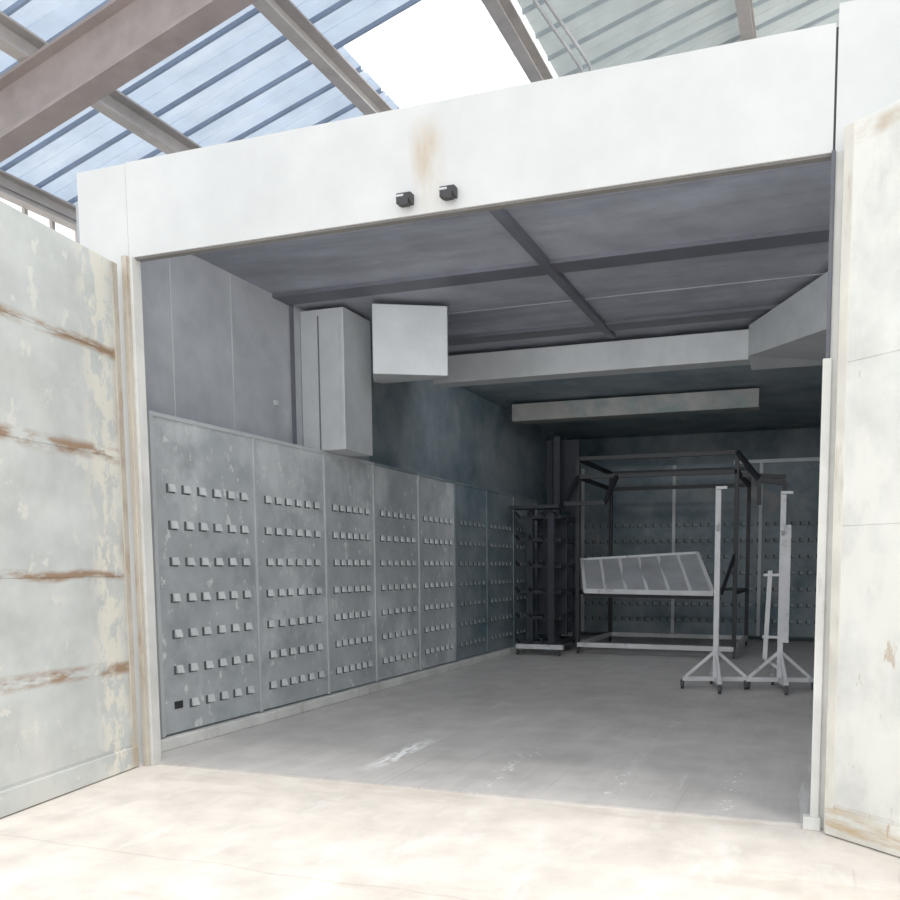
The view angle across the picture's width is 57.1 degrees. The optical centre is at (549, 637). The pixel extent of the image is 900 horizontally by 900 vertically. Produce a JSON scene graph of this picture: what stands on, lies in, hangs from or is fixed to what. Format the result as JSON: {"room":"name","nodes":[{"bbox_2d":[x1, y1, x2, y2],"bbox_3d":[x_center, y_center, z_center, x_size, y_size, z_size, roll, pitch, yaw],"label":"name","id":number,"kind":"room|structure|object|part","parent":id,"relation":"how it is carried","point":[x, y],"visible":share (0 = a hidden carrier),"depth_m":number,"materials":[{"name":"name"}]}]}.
{"room":"industrial warehouse","nodes":[
{"label":"industrial warehouse","id":0,"kind":"room"},
{"bbox_2d":[0,176,76,241],"bbox_3d":[-4.330,-2.430,12.863,0.180,5.400,18.000,2,5,18],"label":"wall","id":1,"kind":"structure","parent":0,"point":[5,183],"depth_m":8.81,"materials":[{"name":"paint"}]},
{"bbox_2d":[0,0,257,162],"bbox_3d":[0.529,-5.960,5.225,13.600,4.393,0.200,2,5,18],"label":"beam","id":2,"kind":"structure","parent":1,"relation":"on","point":[120,40],"depth_m":6.73,"materials":[{"name":"metal"}]},
{"bbox_2d":[301,0,421,46],"bbox_3d":[-1.844,-5.839,6.026,1.600,0.494,3.600,2,5,18],"label":"corrugated roof","id":3,"kind":"structure","parent":2,"relation":"on","point":[346,20],"depth_m":7.69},
{"bbox_2d":[343,0,556,107],"bbox_3d":[-0.868,-6.096,8.957,1.600,0.494,2.600,2,5,18],"label":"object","id":4,"kind":"object","parent":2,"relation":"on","point":[456,47],"visible":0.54,"depth_m":8.42,"materials":[{"name":"white"}]},
{"bbox_2d":[517,0,852,76],"bbox_3d":[4.698,-7.606,8.769,9.000,2.618,13.200,2,5,18],"label":"corrugated roof","id":5,"kind":"structure","parent":2,"relation":"on","point":[610,33],"depth_m":8.98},
{"bbox_2d":[532,0,592,72],"bbox_3d":[0.082,-6.225,8.419,0.372,0.188,4.004,2,5,18],"label":"cable","id":6,"kind":"object","parent":5,"relation":"attached to","point":[535,2],"visible":0.67,"depth_m":8.35,"materials":[{"name":"grey metal"}]},
{"bbox_2d":[0,0,398,204],"bbox_3d":[-2.848,-5.551,11.461,3.700,1.097,13.200,2,5,18],"label":"corrugated roof","id":7,"kind":"structure","parent":1,"relation":"on","point":[242,78],"depth_m":8.21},
{"bbox_2d":[0,169,76,231],"bbox_3d":[-4.414,-4.973,12.034,0.140,0.220,13.200,2,5,18],"label":"beam","id":8,"kind":"structure","parent":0,"point":[12,197],"depth_m":8.76,"materials":[{"name":"grey metal"}]},
{"bbox_2d":[0,11,201,153],"bbox_3d":[-2.895,-5.387,11.492,0.140,0.220,13.200,2,5,18],"label":"beam","id":9,"kind":"structure","parent":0,"point":[16,40],"depth_m":7.87,"materials":[{"name":"grey metal"}]},
{"bbox_2d":[76,204,565,501],"bbox_3d":[-1.474,-1.546,11.251,0.100,3.920,11.395,2,5,18],"label":"wall","id":10,"kind":"structure","parent":0,"point":[457,434],"depth_m":7.58,"materials":[{"name":"metal"}]},
{"bbox_2d":[168,258,296,444],"bbox_3d":[-2.726,-2.470,7.177,0.020,1.350,1.576,2,5,18],"label":"trim","id":11,"kind":"structure","parent":10,"relation":"attached to","point":[291,308],"depth_m":7.83,"materials":[{"name":"grey metal"}]},
{"bbox_2d":[147,410,570,737],"bbox_3d":[-1.350,-0.893,11.127,0.240,2.420,10.660,2,5,18],"label":"wall panel","id":12,"kind":"object","parent":10,"relation":"attached to","point":[285,573],"visible":0.8,"depth_m":7.82,"materials":[{"name":"metal"}]},
{"bbox_2d":[300,307,372,456],"bbox_3d":[-2.137,-2.531,8.203,0.491,1.347,0.515,2,5,18],"label":"duct","id":13,"kind":"object","parent":12,"relation":"on","point":[335,342],"visible":0.91,"depth_m":8.00,"materials":[{"name":"grey metal"}]},
{"bbox_2d":[161,632,572,751],"bbox_3d":[-1.352,0.371,11.175,0.276,0.088,10.780,2,5,18],"label":"baseboard","id":14,"kind":"structure","parent":10,"relation":"attached to","point":[184,738],"depth_m":7.86,"materials":[{"name":"paint"}]},
{"bbox_2d":[252,0,392,114],"bbox_3d":[-1.168,-5.857,10.875,0.140,0.220,13.200,2,5,18],"label":"beam","id":15,"kind":"structure","parent":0,"point":[284,15],"depth_m":7.81,"materials":[{"name":"grey metal"}]},
{"bbox_2d":[0,634,899,899],"bbox_3d":[0.935,0.689,9.267,24.000,0.212,34.000,2,5,18],"label":"floor","id":16,"kind":"structure","parent":0,"point":[141,832],"depth_m":4.84,"materials":[{"name":"concrete"}]},
{"bbox_2d":[509,436,580,655],"bbox_3d":[-0.052,-1.472,13.026,0.850,3.438,1.256,2,5,18],"label":"storage rack","id":17,"kind":"object","parent":16,"relation":"on","point":[552,540],"visible":0.91,"depth_m":13.03,"materials":[{"name":"metal"}]},
{"bbox_2d":[562,450,787,658],"bbox_3d":[2.147,-1.303,13.165,3.273,3.078,2.624,2,5,18],"label":"rack","id":18,"kind":"object","parent":16,"relation":"on","point":[665,575],"visible":1,"depth_m":12.57,"materials":[{"name":"black metal"}]},
{"bbox_2d":[578,552,734,599],"bbox_3d":[1.581,-0.965,12.577,2.555,0.720,0.810,2,5,18],"label":"tray","id":19,"kind":"object","parent":18,"relation":"on","point":[665,575],"depth_m":12.52,"materials":[{"name":"white paint"}]},
{"bbox_2d":[680,486,750,693],"bbox_3d":[1.874,-0.547,9.164,0.613,2.268,0.594,-4,7,-41],"label":"stand","id":20,"kind":"object","parent":16,"relation":"on","point":[714,674],"visible":1,"depth_m":9.16,"materials":[{"name":"white paint"}]},
{"bbox_2d":[744,491,813,694],"bbox_3d":[2.576,-0.510,9.092,0.613,2.208,0.594,-4,7,-41],"label":"stand","id":21,"kind":"object","parent":16,"relation":"on","point":[785,530],"visible":0.96,"depth_m":9.07,"materials":[{"name":"white paint"}]},
{"bbox_2d":[77,0,899,762],"bbox_3d":[0.263,-1.093,4.687,7.300,4.160,0.200,2,5,18],"label":"door frame","id":22,"kind":"structure","parent":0,"point":[787,99],"depth_m":4.59,"materials":[{"name":"paint"}]},
{"bbox_2d":[0,201,138,791],"bbox_3d":[-3.082,-0.700,4.491,0.098,3.388,2.210,1,5,8],"label":"leaf","id":23,"kind":"object","parent":22,"relation":"attached to","point":[65,693],"depth_m":4.95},
{"bbox_2d":[0,746,138,817],"bbox_3d":[-3.083,0.921,4.628,0.106,0.142,2.200,1,5,8],"label":"baseboard","id":24,"kind":"structure","parent":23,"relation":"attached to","point":[15,799],"depth_m":5.01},
{"bbox_3d":[-2.927,-0.793,5.553,0.098,3.388,0.055,1,5,8],"label":"hinge edge","id":25,"kind":"part","parent":23,"relation":"part of","materials":[{"name":"white metal"}]},
{"bbox_2d":[121,255,161,765],"bbox_3d":[-2.813,-0.824,5.634,0.060,3.460,0.110,2,5,18],"label":"trim","id":26,"kind":"structure","parent":22,"relation":"attached to","point":[131,268],"depth_m":5.61,"materials":[{"name":"paint"}]},
{"bbox_2d":[395,191,413,207],"bbox_3d":[-0.856,-2.562,4.791,0.100,0.080,0.065,2,5,18],"label":"bracket","id":27,"kind":"object","parent":22,"relation":"attached to","point":[404,199],"visible":1,"depth_m":4.77,"materials":[{"name":"black metal"}]},
{"bbox_2d":[438,184,457,200],"bbox_3d":[-0.590,-2.555,4.703,0.100,0.080,0.065,2,5,18],"label":"bracket","id":28,"kind":"object","parent":22,"relation":"attached to","point":[448,192],"visible":1,"depth_m":4.68,"materials":[{"name":"black metal"}]},
{"bbox_2d":[803,150,843,830],"bbox_3d":[1.415,-0.702,4.237,0.110,3.460,0.110,2,5,18],"label":"trim","id":29,"kind":"structure","parent":22,"relation":"attached to","point":[814,821],"depth_m":4.21,"materials":[{"name":"paint"}]},
{"bbox_2d":[824,99,899,831],"bbox_3d":[2.102,-0.657,3.250,0.098,3.518,2.210,-3,6,-35],"label":"leaf","id":30,"kind":"object","parent":22,"relation":"attached to","point":[867,748],"depth_m":3.97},
{"bbox_2d":[826,226,841,735],"bbox_3d":[1.466,-0.755,4.160,0.044,2.580,0.043,-3,6,-35],"label":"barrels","id":31,"kind":"object","parent":30,"relation":"attached to","point":[841,226],"visible":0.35,"depth_m":4.16},
{"bbox_3d":[1.488,-0.734,4.131,0.098,3.518,0.055,-3,6,-35],"label":"hinge edge","id":32,"kind":"part","parent":30,"relation":"part of","materials":[{"name":"white metal"}]},
{"bbox_2d":[825,807,899,856],"bbox_3d":[2.105,1.029,3.393,0.106,0.142,2.200,-3,6,-35],"label":"seal","id":33,"kind":"object","parent":30,"relation":"attached to","point":[884,837],"visible":0.76,"depth_m":4.08,"materials":[{"name":"white metal"}]},
{"bbox_2d":[193,161,830,439],"bbox_3d":[1.081,-3.456,10.302,5.440,0.150,11.465,2,5,18],"label":"ceiling","id":34,"kind":"structure","parent":0,"point":[718,254],"depth_m":7.04,"materials":[{"name":"metal"}]},
{"bbox_2d":[372,304,447,383],"bbox_3d":[-1.402,-2.868,8.166,0.760,0.649,0.790,-1,5,-7],"label":"duct","id":35,"kind":"object","parent":34,"relation":"attached to","point":[410,342],"visible":1,"depth_m":7.78,"materials":[{"name":"grey metal"}]},
{"bbox_2d":[433,329,749,387],"bbox_3d":[0.386,-3.133,9.248,3.660,0.310,0.250,2,5,18],"label":"ceiling beam","id":36,"kind":"structure","parent":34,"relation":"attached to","point":[724,348],"depth_m":9.08,"materials":[{"name":"grey metal"}]},
{"bbox_2d":[512,388,760,424],"bbox_3d":[1.215,-3.422,12.146,3.700,0.260,0.300,2,5,18],"label":"ceiling beam","id":37,"kind":"structure","parent":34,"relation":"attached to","point":[738,400],"depth_m":11.99,"materials":[{"name":"paint"}]},
{"bbox_2d":[748,272,827,369],"bbox_3d":[2.390,-2.910,7.728,1.090,0.490,1.900,2,5,18],"label":"air duct","id":38,"kind":"object","parent":34,"relation":"attached to","point":[793,333],"visible":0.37,"depth_m":7.71,"materials":[{"name":"grey metal"}]},
{"bbox_2d":[481,0,552,82],"bbox_3d":[0.351,-6.270,10.334,0.140,0.220,13.200,2,5,18],"label":"beam","id":39,"kind":"structure","parent":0,"point":[504,14],"depth_m":8.28,"materials":[{"name":"grey metal"}]},
{"bbox_2d":[569,428,820,640],"bbox_3d":[2.870,-1.949,15.848,5.440,3.920,0.100,2,5,18],"label":"wall","id":40,"kind":"structure","parent":0,"point":[786,443],"depth_m":15.63,"materials":[{"name":"metal"}]},
{"bbox_2d":[580,457,819,636],"bbox_3d":[2.938,-1.685,15.582,4.910,3.240,0.395,2,5,18],"label":"wall panel","id":41,"kind":"object","parent":40,"relation":"attached to","point":[645,522],"visible":0.69,"depth_m":15.40,"materials":[{"name":"metal"}]},
{"bbox_2d":[735,0,756,40],"bbox_3d":[2.372,-6.821,9.612,0.140,0.220,13.200,2,5,18],"label":"beam","id":42,"kind":"structure","parent":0,"point":[744,8],"depth_m":8.82,"materials":[{"name":"grey metal"}]}
]}

